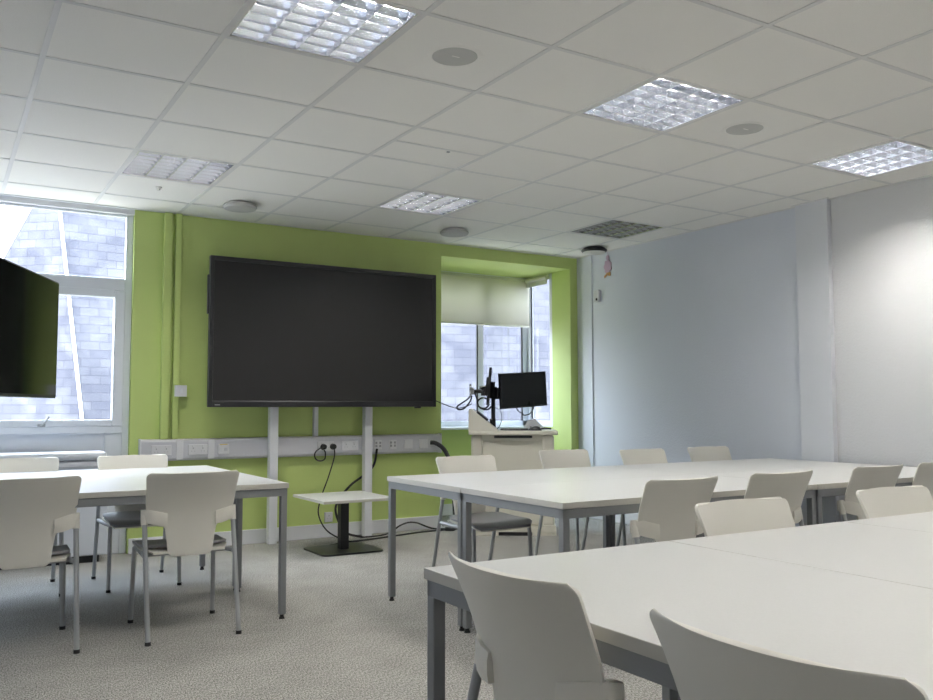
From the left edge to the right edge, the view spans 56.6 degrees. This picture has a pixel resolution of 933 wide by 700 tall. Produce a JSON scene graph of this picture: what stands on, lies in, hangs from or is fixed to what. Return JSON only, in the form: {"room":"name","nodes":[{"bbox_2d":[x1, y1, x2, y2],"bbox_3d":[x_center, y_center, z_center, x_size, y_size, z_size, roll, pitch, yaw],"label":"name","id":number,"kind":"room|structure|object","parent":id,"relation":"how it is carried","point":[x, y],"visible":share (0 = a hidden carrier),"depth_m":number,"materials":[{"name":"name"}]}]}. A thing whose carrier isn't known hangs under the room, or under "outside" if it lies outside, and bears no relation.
{"room":"classroom","nodes":[
{"label":"classroom","id":0,"kind":"room"},
{"bbox_2d":[0,257,58,397],"bbox_3d":[-2.490,-0.100,4.479,0.336,0.685,1.236,0,-4,-8],"label":"television","id":1,"kind":"object","parent":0,"point":[29,300],"visible":1,"depth_m":4.61,"materials":[{"name":"black plastic"}]},
{"bbox_2d":[0,515,661,699],"bbox_3d":[0.770,1.327,2.927,7.040,0.120,11.340,2,-4,-31],"label":"floor","id":2,"kind":"structure","parent":0,"point":[340,636],"depth_m":4.17,"materials":[{"name":"grey carpet"}]},
{"bbox_2d":[0,457,63,596],"bbox_3d":[-2.606,1.026,5.055,0.447,0.770,0.520,2,-4,-31],"label":"chair","id":3,"kind":"object","parent":2,"relation":"on","point":[44,463],"visible":0.27,"depth_m":5.28,"materials":[{"name":"white plastic"}]},
{"bbox_2d":[0,475,81,653],"bbox_3d":[-2.011,0.950,3.917,0.447,0.770,0.520,2,-4,-31],"label":"chair","id":4,"kind":"object","parent":2,"relation":"on","point":[33,511],"visible":1,"depth_m":3.82,"materials":[{"name":"white plastic"}]},
{"bbox_2d":[0,450,107,569],"bbox_3d":[-3.333,1.071,5.680,1.810,0.765,0.230,2,-4,-31],"label":"heater","id":5,"kind":"object","parent":2,"relation":"on","point":[87,514],"visible":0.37,"depth_m":5.99,"materials":[{"name":"white metal"}]},
{"bbox_2d":[59,462,97,467],"bbox_3d":[-2.781,0.799,6.023,0.510,0.032,0.190,2,-4,-31],"label":"grille","id":6,"kind":"object","parent":5,"relation":"attached to","point":[61,464],"depth_m":5.98,"materials":[{"name":"white metal"}]},
{"bbox_2d":[0,465,239,589],"bbox_3d":[-2.220,1.067,5.037,1.597,0.685,0.803,2,-4,-31],"label":"meeting table","id":7,"kind":"object","parent":2,"relation":"on","point":[130,472],"visible":0.41,"depth_m":5.18,"materials":[{"name":"white laminate"}]},
{"bbox_2d":[91,454,181,592],"bbox_3d":[-2.035,1.045,5.355,0.447,0.770,0.520,2,-4,-32],"label":"chair","id":8,"kind":"object","parent":2,"relation":"on","point":[124,516],"visible":0.56,"depth_m":5.41,"materials":[{"name":"white plastic"}]},
{"bbox_2d":[75,473,288,618],"bbox_3d":[-1.801,1.021,4.350,1.597,0.685,0.803,2,-4,-31],"label":"meeting table","id":9,"kind":"object","parent":2,"relation":"on","point":[109,491],"visible":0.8,"depth_m":4.40,"materials":[{"name":"beige laminate"}]},
{"bbox_2d":[128,470,241,646],"bbox_3d":[-1.385,0.971,4.245,0.447,0.770,0.520,2,-4,-30],"label":"chair","id":10,"kind":"object","parent":2,"relation":"on","point":[189,506],"visible":1,"depth_m":4.12,"materials":[{"name":"white plastic"}]},
{"bbox_2d":[266,407,372,544],"bbox_3d":[-1.185,0.542,7.093,0.902,2.000,0.070,2,-4,-31],"label":"display stand","id":11,"kind":"object","parent":2,"relation":"on","point":[273,412],"visible":0.36,"depth_m":6.87,"materials":[{"name":"white paint"}]},
{"bbox_2d":[207,255,435,407],"bbox_3d":[-1.130,-0.106,7.064,1.972,1.162,0.105,2,-4,-31],"label":"display","id":12,"kind":"object","parent":11,"relation":"attached to","point":[281,333],"visible":1,"depth_m":6.98,"materials":[{"name":"black plastic"}]},
{"bbox_2d":[436,401,471,408],"bbox_3d":[-0.140,0.459,7.480,0.372,0.094,0.063,-1,-4,11],"label":"cable","id":13,"kind":"object","parent":12,"relation":"hanging from","point":[436,401],"visible":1,"depth_m":7.46,"materials":[{"name":"black rubber"}]},
{"bbox_2d":[293,491,387,556],"bbox_3d":[-0.929,1.304,6.526,0.570,0.405,0.630,2,-4,-31],"label":"side table","id":14,"kind":"object","parent":2,"relation":"on","point":[344,498],"visible":0.95,"depth_m":6.49,"materials":[{"name":"beige laminate"}]},
{"bbox_2d":[318,443,363,541],"bbox_3d":[-1.008,1.147,6.976,0.358,0.772,0.266,-2,-4,26],"label":"power cable","id":15,"kind":"object","parent":2,"relation":"on","point":[332,446],"visible":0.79,"depth_m":7.04,"materials":[{"name":"black plastic"}]},
{"bbox_2d":[334,448,377,537],"bbox_3d":[-0.897,1.189,7.205,0.399,0.721,0.210,2,-4,-31],"label":"cable","id":16,"kind":"object","parent":2,"relation":"on","point":[376,451],"visible":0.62,"depth_m":7.25,"materials":[{"name":"black rubber"}]},
{"bbox_2d":[331,529,456,544],"bbox_3d":[-0.558,1.542,7.186,1.409,0.012,0.091,3,-5,-42],"label":"cable","id":17,"kind":"object","parent":2,"relation":"on","point":[440,529],"visible":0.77,"depth_m":7.25,"materials":[{"name":"black rubber"}]},
{"bbox_2d":[362,521,444,537],"bbox_3d":[-0.403,1.532,7.501,1.208,0.083,0.164,3,-5,-35],"label":"cable","id":18,"kind":"object","parent":2,"relation":"on","point":[410,521],"visible":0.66,"depth_m":7.50,"materials":[{"name":"black rubber"}]},
{"bbox_2d":[430,440,455,530],"bbox_3d":[-0.201,1.187,7.584,0.249,0.787,0.087,-1,-4,9],"label":"cable","id":19,"kind":"object","parent":2,"relation":"on","point":[432,442],"visible":0.52,"depth_m":7.62,"materials":[{"name":"black rubber"}]},
{"bbox_2d":[432,455,532,566],"bbox_3d":[0.091,1.033,5.209,0.447,0.770,0.520,2,-4,-32],"label":"chair","id":20,"kind":"object","parent":2,"relation":"on","point":[482,521],"visible":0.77,"depth_m":5.25,"materials":[{"name":"white plastic"}]},
{"bbox_2d":[469,409,557,535],"bbox_3d":[0.406,1.041,7.541,0.750,1.060,0.590,0,-4,3],"label":"lectern","id":21,"kind":"object","parent":2,"relation":"on","point":[511,450],"visible":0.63,"depth_m":7.30,"materials":[{"name":"beige wood"}]},
{"bbox_2d":[456,382,501,428],"bbox_3d":[0.209,0.488,7.550,0.606,0.420,0.169,1,-4,-19],"label":"monitor arm","id":22,"kind":"object","parent":21,"relation":"attached to","point":[494,390],"visible":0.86,"depth_m":7.51,"materials":[{"name":"black plastic"}]},
{"bbox_2d":[485,367,492,404],"bbox_3d":[0.194,0.317,7.463,0.063,0.315,0.500,0,-4,3],"label":"monitor","id":23,"kind":"object","parent":22,"relation":"attached to","point":[488,379],"visible":0.97,"depth_m":7.22,"materials":[{"name":"black plastic"}]},
{"bbox_2d":[498,371,546,408],"bbox_3d":[0.488,0.349,7.564,0.552,0.337,0.044,3,-5,-37],"label":"monitor","id":24,"kind":"object","parent":22,"relation":"attached to","point":[516,390],"visible":1,"depth_m":7.53,"materials":[{"name":"black plastic"}]},
{"bbox_2d":[516,401,533,415],"bbox_3d":[0.505,0.512,7.566,0.180,0.126,0.010,0,-4,3],"label":"cable","id":25,"kind":"object","parent":24,"relation":"hanging from","point":[533,401],"visible":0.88,"depth_m":7.56,"materials":[{"name":"black rubber"}]},
{"bbox_2d":[500,428,527,430],"bbox_3d":[0.415,0.684,7.459,0.240,0.018,0.100,-1,-4,9],"label":"keyboard","id":26,"kind":"object","parent":21,"relation":"on","point":[512,429],"visible":0.98,"depth_m":7.41,"materials":[{"name":"black plastic"}]},
{"bbox_2d":[524,419,545,429],"bbox_3d":[0.604,0.656,7.662,0.211,0.101,0.081,0,-4,-3],"label":"folded paper","id":27,"kind":"object","parent":21,"relation":"on","point":[533,422],"visible":0.77,"depth_m":7.63,"materials":[{"name":"white paper"}]},
{"bbox_2d":[528,426,541,430],"bbox_3d":[0.582,0.669,7.392,0.124,0.037,0.072,-2,-4,23],"label":"mouse","id":28,"kind":"object","parent":21,"relation":"on","point":[535,428],"visible":1,"depth_m":7.36,"materials":[{"name":"black plastic"}]},
{"bbox_2d":[448,551,624,699],"bbox_3d":[0.231,0.802,1.729,0.520,0.770,0.447,2,-4,-32],"label":"chair","id":29,"kind":"object","parent":2,"relation":"on","point":[535,640],"visible":1,"depth_m":1.59,"materials":[{"name":"white plastic"}]},
{"bbox_2d":[387,466,692,630],"bbox_3d":[0.444,1.055,4.915,1.597,0.685,0.803,2,-4,-31],"label":"meeting table","id":30,"kind":"object","parent":2,"relation":"on","point":[448,485],"visible":0.66,"depth_m":4.82,"materials":[{"name":"white laminate"}]},
{"bbox_2d":[534,449,625,555],"bbox_3d":[0.780,1.081,5.954,0.447,0.770,0.520,2,-4,-31],"label":"chair","id":31,"kind":"object","parent":2,"relation":"on","point":[550,459],"visible":0.27,"depth_m":6.12,"materials":[{"name":"white plastic"}]},
{"bbox_2d":[461,474,817,632],"bbox_3d":[0.863,1.009,4.228,1.597,0.685,0.803,2,-4,-31],"label":"meeting table","id":32,"kind":"object","parent":2,"relation":"on","point":[566,500],"visible":0.41,"depth_m":4.00,"materials":[{"name":"white laminate"}]},
{"bbox_2d":[616,448,667,546],"bbox_3d":[1.359,1.086,6.049,0.447,0.770,0.520,2,-4,-32],"label":"chair","id":33,"kind":"object","parent":2,"relation":"on","point":[631,456],"visible":0.22,"depth_m":6.24,"materials":[{"name":"white plastic"}]},
{"bbox_2d":[630,476,717,543],"bbox_3d":[0.836,0.942,3.847,0.447,0.770,0.520,2,-4,-32],"label":"chair","id":34,"kind":"object","parent":2,"relation":"on","point":[666,512],"visible":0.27,"depth_m":3.68,"materials":[{"name":"white plastic"}]},
{"bbox_2d":[424,541,932,699],"bbox_3d":[0.655,0.835,1.595,0.803,0.685,1.597,2,-4,-31],"label":"meeting table","id":35,"kind":"object","parent":2,"relation":"on","point":[846,621],"visible":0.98,"depth_m":1.72,"materials":[{"name":"white laminate"}]},
{"bbox_2d":[687,446,731,461],"bbox_3d":[1.935,1.110,6.422,0.447,0.770,0.520,2,-4,-30],"label":"chair","id":36,"kind":"object","parent":2,"relation":"on","point":[706,453],"visible":0.2,"depth_m":6.63,"materials":[{"name":"white plastic"}]},
{"bbox_2d":[609,458,860,546],"bbox_3d":[1.811,1.108,5.745,1.597,0.685,0.803,2,-4,-31],"label":"meeting table","id":37,"kind":"object","parent":2,"relation":"on","point":[701,467],"visible":0.18,"depth_m":5.70,"materials":[{"name":"white laminate"}]},
{"bbox_2d":[695,497,795,536],"bbox_3d":[0.989,0.861,2.624,0.447,0.770,0.520,2,-4,-32],"label":"chair","id":38,"kind":"object","parent":2,"relation":"on","point":[723,517],"visible":0.17,"depth_m":2.83,"materials":[{"name":"white plastic"}]},
{"bbox_2d":[744,470,812,525],"bbox_3d":[1.393,0.964,4.197,0.447,0.770,0.520,2,-4,-31],"label":"chair","id":39,"kind":"object","parent":2,"relation":"on","point":[790,486],"visible":0.24,"depth_m":4.04,"materials":[{"name":"white plastic"}]},
{"bbox_2d":[650,608,927,699],"bbox_3d":[0.547,0.767,1.209,0.520,0.770,0.447,2,-4,-32],"label":"chair","id":40,"kind":"object","parent":2,"relation":"on","point":[704,665],"visible":1,"depth_m":1.11,"materials":[{"name":"white plastic"}]},
{"bbox_2d":[671,521,932,699],"bbox_3d":[1.344,0.862,2.013,0.803,0.685,1.597,2,-4,-31],"label":"meeting table","id":41,"kind":"object","parent":2,"relation":"on","point":[903,556],"visible":0.54,"depth_m":2.38,"materials":[{"name":"white laminate"}]},
{"bbox_2d":[703,464,916,536],"bbox_3d":[2.230,1.062,5.058,1.597,0.685,0.803,2,-4,-31],"label":"meeting table","id":42,"kind":"object","parent":2,"relation":"on","point":[830,480],"visible":0.22,"depth_m":4.81,"materials":[{"name":"white laminate"}]},
{"bbox_2d":[837,464,902,521],"bbox_3d":[2.042,0.991,4.614,0.447,0.770,0.520,2,-4,-32],"label":"chair","id":43,"kind":"object","parent":2,"relation":"on","point":[861,478],"visible":0.22,"depth_m":4.42,"materials":[{"name":"white plastic"}]},
{"bbox_2d":[844,512,932,532],"bbox_3d":[2.032,0.889,2.431,0.803,0.685,1.597,2,-4,-31],"label":"meeting table","id":44,"kind":"object","parent":2,"relation":"on","point":[923,522],"visible":0.09,"depth_m":2.92,"materials":[{"name":"white laminate"}]},
{"bbox_2d":[856,485,932,518],"bbox_3d":[1.682,0.887,3.045,0.447,0.770,0.520,2,-4,-31],"label":"chair","id":45,"kind":"object","parent":2,"relation":"on","point":[882,501],"visible":0.29,"depth_m":3.26,"materials":[{"name":"white plastic"}]},
{"bbox_2d":[912,462,932,498],"bbox_3d":[2.552,1.012,4.947,0.447,0.770,0.520,2,-4,-31],"label":"chair","id":46,"kind":"object","parent":2,"relation":"on","point":[923,476],"visible":0.11,"depth_m":4.74,"materials":[{"name":"white plastic"}]},
{"bbox_2d":[125,210,578,553],"bbox_3d":[-0.770,0.147,7.674,4.225,2.865,0.300,2,-4,-31],"label":"wall","id":47,"kind":"structure","parent":0,"point":[202,237],"depth_m":7.09,"materials":[{"name":"green paint"}]},
{"bbox_2d":[0,195,134,554],"bbox_3d":[-3.461,0.183,5.894,2.215,2.565,0.109,2,-4,-31],"label":"window","id":48,"kind":"structure","parent":47,"relation":"in","point":[110,436],"depth_m":6.37,"materials":[{"name":"white plastic"}]},
{"bbox_2d":[159,212,172,438],"bbox_3d":[-2.281,-0.189,6.573,0.060,1.724,0.045,2,-4,-31],"label":"conduit","id":49,"kind":"object","parent":47,"relation":"attached to","point":[168,217],"visible":1,"depth_m":6.55,"materials":[{"name":"green paint"}]},
{"bbox_2d":[171,214,182,438],"bbox_3d":[-2.215,-0.186,6.613,0.045,1.724,0.045,2,-4,-31],"label":"conduit","id":50,"kind":"object","parent":47,"relation":"attached to","point":[178,217],"visible":1,"depth_m":6.60,"materials":[{"name":"green paint"}]},
{"bbox_2d":[174,385,186,396],"bbox_3d":[-2.166,0.310,6.558,0.086,0.086,0.041,2,-4,-31],"label":"light switch","id":51,"kind":"object","parent":47,"relation":"attached to","point":[179,390],"visible":1,"depth_m":6.54,"materials":[{"name":"white plastic"}]},
{"bbox_2d":[138,433,441,460],"bbox_3d":[-1.329,0.789,7.073,2.566,0.173,0.071,2,-4,-31],"label":"dado trunking","id":52,"kind":"object","parent":47,"relation":"attached to","point":[295,446],"visible":0.98,"depth_m":6.96,"materials":[{"name":"grey plastic"}]},
{"bbox_2d":[314,444,326,461],"bbox_3d":[-1.196,0.841,7.091,0.114,0.144,0.040,2,-4,-31],"label":"power cable","id":53,"kind":"object","parent":52,"relation":"attached to","point":[323,446],"visible":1,"depth_m":7.09,"materials":[{"name":"black plastic"}]},
{"bbox_2d":[128,504,452,553],"bbox_3d":[-0.875,1.533,7.765,4.218,0.110,0.758,2,-4,-31],"label":"baseboard","id":54,"kind":"structure","parent":47,"relation":"attached to","point":[251,536],"depth_m":7.13,"materials":[{"name":"white paint"}]},
{"bbox_2d":[312,407,317,435],"bbox_3d":[-1.249,0.380,7.167,0.037,0.665,0.040,2,-4,-31],"label":"cable conduit","id":55,"kind":"object","parent":47,"relation":"attached to","point":[315,409],"visible":0.44,"depth_m":7.14,"materials":[{"name":"white paint"}]},
{"bbox_2d":[324,512,332,521],"bbox_3d":[-1.144,1.384,7.173,0.068,0.080,0.024,2,-4,-31],"label":"wall socket","id":56,"kind":"object","parent":47,"relation":"attached to","point":[328,516],"visible":1,"depth_m":7.16,"materials":[{"name":"white plastic"}]},
{"bbox_2d":[0,0,932,258],"bbox_3d":[0.960,-1.319,2.783,6.440,0.020,10.005,2,-4,-31],"label":"ceiling","id":57,"kind":"structure","parent":0,"point":[313,142],"depth_m":4.39,"materials":[{"name":"tile"}]},
{"bbox_2d":[120,151,234,184],"bbox_3d":[-1.815,-1.182,5.432,0.578,0.097,0.578,2,-4,-31],"label":"ceiling light","id":58,"kind":"object","parent":57,"relation":"attached to","point":[144,164],"visible":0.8,"depth_m":5.45,"materials":[{"name":"white metal"}]},
{"bbox_2d":[223,200,256,212],"bbox_3d":[-1.657,-1.050,6.333,0.244,0.052,0.244,2,-4,-31],"label":"ceiling speaker","id":59,"kind":"object","parent":57,"relation":"attached to","point":[239,206],"visible":1,"depth_m":6.27,"materials":[{"name":"white plastic"}]},
{"bbox_2d":[227,0,419,64],"bbox_3d":[-0.568,-1.319,3.386,0.578,0.097,0.578,2,-4,-31],"label":"ceiling light","id":60,"kind":"object","parent":57,"relation":"attached to","point":[349,31],"visible":0.95,"depth_m":3.43,"materials":[{"name":"white metal"}]},
{"bbox_2d":[378,191,480,215],"bbox_3d":[-0.278,-1.122,6.366,0.578,0.097,0.578,2,-4,-31],"label":"ceiling light","id":61,"kind":"object","parent":57,"relation":"attached to","point":[412,201],"visible":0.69,"depth_m":6.39,"materials":[{"name":"white metal"}]},
{"bbox_2d":[440,227,468,236],"bbox_3d":[-0.102,-0.989,7.277,0.244,0.052,0.244,2,-4,-31],"label":"ceiling speaker","id":62,"kind":"object","parent":57,"relation":"attached to","point":[451,231],"visible":1,"depth_m":7.21,"materials":[{"name":"white plastic"}]},
{"bbox_2d":[427,45,482,67],"bbox_3d":[-0.050,-1.250,3.690,0.240,0.006,0.240,2,-4,-31],"label":"ceiling speaker","id":63,"kind":"object","parent":57,"relation":"attached to","point":[452,56],"visible":1,"depth_m":3.68,"materials":[{"name":"plastic"}]},
{"bbox_2d":[432,48,476,65],"bbox_3d":[-0.050,-1.250,3.690,0.192,0.004,0.192,1,-4,-14],"label":"grille","id":64,"kind":"object","parent":63,"relation":"attached to","point":[440,56],"depth_m":3.68,"materials":[{"name":"white"}]},
{"bbox_2d":[581,246,606,254],"bbox_3d":[1.197,-0.928,8.113,0.244,0.068,0.244,2,-4,-31],"label":"smoke detector","id":65,"kind":"object","parent":57,"relation":"attached to","point":[589,250],"visible":1,"depth_m":8.04,"materials":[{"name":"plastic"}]},
{"bbox_2d":[570,220,664,238],"bbox_3d":[1.260,-1.062,7.300,0.578,0.097,0.578,2,-4,-31],"label":"ceiling light","id":66,"kind":"object","parent":57,"relation":"attached to","point":[617,229],"visible":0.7,"depth_m":7.32,"materials":[{"name":"white metal"}]},
{"bbox_2d":[580,77,745,131],"bbox_3d":[0.970,-1.259,4.320,0.578,0.097,0.578,2,-4,-31],"label":"ceiling light","id":67,"kind":"object","parent":57,"relation":"attached to","point":[660,104],"visible":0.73,"depth_m":4.33,"materials":[{"name":"white metal"}]},
{"bbox_2d":[721,122,767,135],"bbox_3d":[1.496,-1.188,4.658,0.240,0.006,0.240,2,-4,-31],"label":"ceiling speaker","id":68,"kind":"object","parent":57,"relation":"attached to","point":[744,128],"visible":1,"depth_m":4.64,"materials":[{"name":"plastic"}]},
{"bbox_2d":[726,123,762,134],"bbox_3d":[1.496,-1.188,4.658,0.192,0.004,0.192,1,-4,-14],"label":"grille","id":69,"kind":"object","parent":68,"relation":"attached to","point":[738,128],"depth_m":4.65,"materials":[{"name":"white"}]},
{"bbox_2d":[810,140,932,177],"bbox_3d":[2.507,-1.199,5.254,0.578,0.097,0.578,2,-4,-31],"label":"ceiling light","id":70,"kind":"object","parent":57,"relation":"attached to","point":[894,155],"visible":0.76,"depth_m":5.28,"materials":[{"name":"white metal"}]},
{"bbox_2d":[441,259,558,503],"bbox_3d":[0.142,0.358,8.650,1.740,2.570,0.720,2,-4,-31],"label":"wall","id":71,"kind":"structure","parent":0,"point":[456,442],"depth_m":8.72,"materials":[{"name":"green paint"}]},
{"bbox_2d":[441,426,523,429],"bbox_3d":[0.064,0.787,8.732,1.480,0.025,0.170,2,-4,-31],"label":"trim","id":72,"kind":"structure","parent":71,"relation":"attached to","point":[500,427],"depth_m":8.58,"materials":[{"name":"white plastic"}]},
{"bbox_2d":[441,271,549,426],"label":"window","id":73,"kind":"structure","parent":71,"relation":"in","point":[479,328],"depth_m":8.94,"materials":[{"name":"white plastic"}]},
{"bbox_2d":[441,272,528,327],"bbox_3d":[0.039,-0.518,8.846,1.465,0.520,0.059,2,-4,-31],"label":"roller blind","id":74,"kind":"object","parent":73,"relation":"attached to","point":[472,299],"visible":0.62,"depth_m":8.91,"materials":[{"name":"fabric"}]},
{"bbox_2d":[527,273,552,426],"bbox_3d":[0.776,0.008,9.060,0.034,1.580,0.440,2,-4,-31],"label":"window","id":75,"kind":"structure","parent":71,"relation":"in","point":[543,423],"depth_m":8.94,"materials":[{"name":"white plastic"}]},
{"bbox_2d":[525,275,548,419],"bbox_3d":[0.738,0.014,9.001,0.052,1.562,0.360,2,-4,-31],"label":"roller blind","id":76,"kind":"object","parent":75,"relation":"attached to","point":[540,280],"visible":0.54,"depth_m":9.09,"materials":[{"name":"grey fabric"}]},
{"bbox_2d":[577,176,932,526],"bbox_3d":[3.761,-0.064,4.586,0.300,2.865,10.300,2,-4,-31],"label":"wall","id":77,"kind":"structure","parent":0,"point":[696,337],"depth_m":6.75,"materials":[{"name":"white paint"}]},
{"bbox_2d":[589,255,593,466],"bbox_3d":[1.224,0.293,8.441,0.012,2.449,0.030,2,-4,-31],"label":"conduit","id":78,"kind":"object","parent":77,"relation":"attached to","point":[590,257],"visible":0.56,"depth_m":8.45,"materials":[{"name":"white paint"}]},
{"bbox_2d":[594,290,600,301],"bbox_3d":[1.266,-0.522,8.397,0.040,0.116,0.070,2,-4,-31],"label":"sensor","id":79,"kind":"object","parent":77,"relation":"attached to","point":[597,293],"visible":1,"depth_m":8.37,"materials":[{"name":"white plastic"}]},
{"bbox_2d":[604,252,611,277],"bbox_3d":[1.352,-0.832,8.298,0.008,0.275,0.112,2,-4,-31],"label":"hanging ornament","id":80,"kind":"object","parent":77,"relation":"hanging from","point":[607,266],"visible":0.98,"depth_m":8.29,"materials":[{"name":"pink"}]},
{"bbox_2d":[589,513,637,524],"bbox_3d":[3.710,1.296,4.277,0.018,0.110,9.982,2,-4,-31],"label":"baseboard","id":81,"kind":"structure","parent":77,"relation":"attached to","point":[632,516],"depth_m":7.94,"materials":[{"name":"white paint"}]},
{"bbox_2d":[795,199,839,525],"bbox_3d":[2.536,0.199,6.255,0.045,2.565,0.270,2,-4,-31],"label":"column","id":82,"kind":"structure","parent":77,"relation":"attached to","point":[818,408],"depth_m":6.24,"materials":[{"name":"white paint"}]},
{"label":"outside","id":83,"kind":"structure","parent":0,"visible":0},
{"bbox_2d":[0,208,125,419],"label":"window","id":84,"kind":"structure","parent":83,"point":[47,241],"depth_m":11.85,"materials":[{"name":"white"}]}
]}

